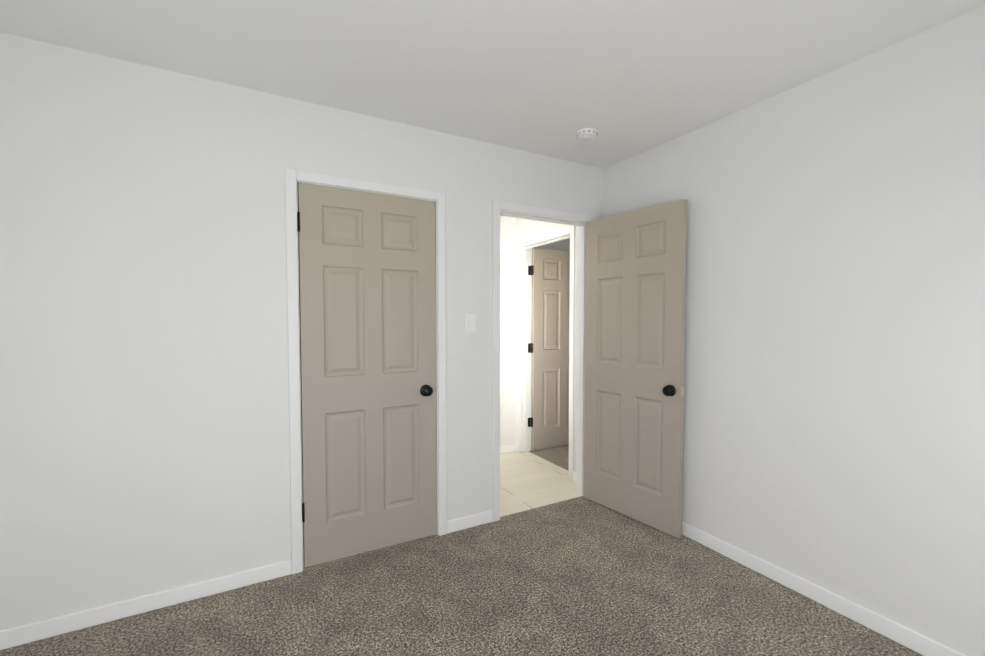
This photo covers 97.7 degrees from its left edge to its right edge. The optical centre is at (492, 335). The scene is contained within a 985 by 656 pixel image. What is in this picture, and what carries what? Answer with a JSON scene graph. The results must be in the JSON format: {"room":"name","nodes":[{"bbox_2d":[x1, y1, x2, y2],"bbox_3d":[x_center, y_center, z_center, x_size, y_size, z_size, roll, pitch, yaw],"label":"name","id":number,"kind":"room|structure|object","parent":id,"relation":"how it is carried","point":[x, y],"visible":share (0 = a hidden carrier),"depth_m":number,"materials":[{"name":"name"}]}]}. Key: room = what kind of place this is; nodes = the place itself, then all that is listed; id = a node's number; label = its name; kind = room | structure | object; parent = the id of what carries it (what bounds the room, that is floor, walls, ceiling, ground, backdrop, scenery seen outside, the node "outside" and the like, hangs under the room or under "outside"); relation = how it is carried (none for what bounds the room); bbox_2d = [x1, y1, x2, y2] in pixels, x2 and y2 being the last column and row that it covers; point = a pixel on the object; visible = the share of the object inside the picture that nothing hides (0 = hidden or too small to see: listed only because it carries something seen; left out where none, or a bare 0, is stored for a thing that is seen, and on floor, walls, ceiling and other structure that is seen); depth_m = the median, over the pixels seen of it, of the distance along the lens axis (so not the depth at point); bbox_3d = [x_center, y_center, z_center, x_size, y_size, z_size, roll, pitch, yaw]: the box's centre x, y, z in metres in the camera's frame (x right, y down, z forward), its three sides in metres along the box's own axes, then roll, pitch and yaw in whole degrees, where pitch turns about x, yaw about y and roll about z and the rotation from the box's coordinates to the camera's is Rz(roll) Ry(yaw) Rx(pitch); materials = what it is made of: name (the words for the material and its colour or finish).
{"room":"empty bedroom","nodes":[
{"label":"empty bedroom","id":0,"kind":"room"},
{"bbox_2d":[0,32,603,629],"bbox_3d":[-0.699,0.014,2.462,3.420,2.440,0.120,-1,2,-29],"label":"wall","id":1,"kind":"structure","parent":0,"point":[144,416],"depth_m":1.96,"materials":[{"name":"white paint"}]},
{"bbox_2d":[0,510,492,649],"bbox_3d":[-0.620,1.195,2.473,3.287,0.078,0.013,-1,2,-29],"label":"baseboard","id":2,"kind":"structure","parent":1,"relation":"attached to","point":[43,629],"depth_m":1.95,"materials":[{"name":"white paint"}]},
{"bbox_2d":[285,168,446,573],"bbox_3d":[-0.697,0.220,2.471,0.777,2.028,0.120,-1,2,-29],"label":"door frame","id":3,"kind":"structure","parent":1,"relation":"attached to","point":[436,355],"depth_m":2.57,"materials":[{"name":"white paint"}]},
{"bbox_2d":[297,182,436,567],"bbox_3d":[-0.666,0.219,2.414,0.760,2.016,0.086,-1,2,-29],"label":"closet door","id":4,"kind":"structure","parent":1,"relation":"in","point":[367,274],"depth_m":2.40,"materials":[{"name":"beige paint"}]},
{"bbox_2d":[465,314,475,332],"bbox_3d":[-0.138,-0.075,2.695,0.072,0.116,0.012,-1,2,-29],"label":"light switch","id":5,"kind":"object","parent":1,"relation":"attached to","point":[470,322],"visible":1,"depth_m":2.69,"materials":[{"name":"white plastic"}]},
{"bbox_2d":[492,200,596,521],"bbox_3d":[0.352,0.170,3.043,0.869,2.085,0.137,-1,2,-29],"label":"door frame","id":6,"kind":"structure","parent":1,"relation":"attached to","point":[497,205],"depth_m":2.87,"materials":[{"name":"white paint"}]},
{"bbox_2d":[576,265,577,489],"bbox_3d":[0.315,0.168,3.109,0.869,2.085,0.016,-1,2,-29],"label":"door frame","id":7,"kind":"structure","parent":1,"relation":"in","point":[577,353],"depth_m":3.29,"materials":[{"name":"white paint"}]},
{"bbox_2d":[584,199,686,537],"bbox_3d":[0.909,0.202,2.861,0.136,2.016,0.761,-2,3,-36],"label":"bedroom door","id":8,"kind":"structure","parent":1,"relation":"in","point":[635,284],"depth_m":2.79,"materials":[{"name":"beige paint"}]},
{"bbox_2d":[304,451,583,569],"bbox_3d":[-0.922,1.246,3.013,3.520,0.056,1.220,-1,2,-29],"label":"floor","id":9,"kind":"structure","parent":0,"point":[528,480],"depth_m":3.44,"materials":[{"name":"tile"}]},
{"bbox_2d":[0,445,922,655],"bbox_3d":[0.808,1.271,2.287,5.600,0.060,4.170,-1,2,-29],"label":"floor carpet","id":10,"kind":"object","parent":9,"relation":"on","point":[580,576],"visible":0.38,"depth_m":1.97,"materials":[{"name":"brown carpet"}]},
{"bbox_2d":[0,0,984,168],"bbox_3d":[0.808,-1.238,2.195,5.840,0.080,4.410,-1,2,-29],"label":"ceiling","id":11,"kind":"structure","parent":0,"point":[626,79],"depth_m":1.79,"materials":[{"name":"white paint"}]},
{"bbox_2d":[577,128,597,140],"bbox_3d":[0.566,-1.194,2.572,0.124,0.034,0.124,-1,2,-29],"label":"smoke detector","id":12,"kind":"object","parent":11,"relation":"attached to","point":[586,134],"visible":0.98,"depth_m":2.54,"materials":[{"name":"white plastic"}]},
{"bbox_2d":[500,216,569,444],"bbox_3d":[0.663,-0.065,4.612,3.790,2.440,0.120,-1,2,-29],"label":"wall","id":13,"kind":"structure","parent":0,"point":[507,330],"depth_m":4.26,"materials":[{"name":"white paint"}]},
{"bbox_2d":[500,443,575,481],"bbox_3d":[-0.046,1.157,3.565,1.250,0.082,1.100,-1,2,-29],"label":"baseboard","id":14,"kind":"structure","parent":13,"relation":"attached to","point":[506,448],"depth_m":4.28,"materials":[{"name":"white paint"}]},
{"bbox_2d":[516,5,984,655],"bbox_3d":[1.298,0.012,2.513,0.120,2.440,4.410,-1,2,-29],"label":"wall","id":15,"kind":"structure","parent":0,"point":[834,406],"depth_m":1.90,"materials":[{"name":"white paint"}]},
{"bbox_2d":[516,225,574,479],"bbox_3d":[0.513,0.138,3.931,0.152,2.085,0.872,-1,2,-29],"label":"door frame","id":16,"kind":"structure","parent":15,"relation":"attached to","point":[525,340],"depth_m":4.23,"materials":[{"name":"white paint"}]},
{"bbox_2d":[530,248,569,450],"bbox_3d":[0.726,0.144,4.455,0.764,2.016,0.136,-1,2,-29],"label":"door","id":17,"kind":"structure","parent":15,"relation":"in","point":[549,418],"depth_m":4.36,"materials":[{"name":"beige paint"}]},
{"bbox_2d":[682,522,965,655],"bbox_3d":[1.536,1.213,1.991,0.013,0.078,2.950,-1,2,-29],"label":"baseboard","id":18,"kind":"structure","parent":15,"relation":"attached to","point":[919,643],"depth_m":1.97,"materials":[{"name":"white paint"}]}
]}

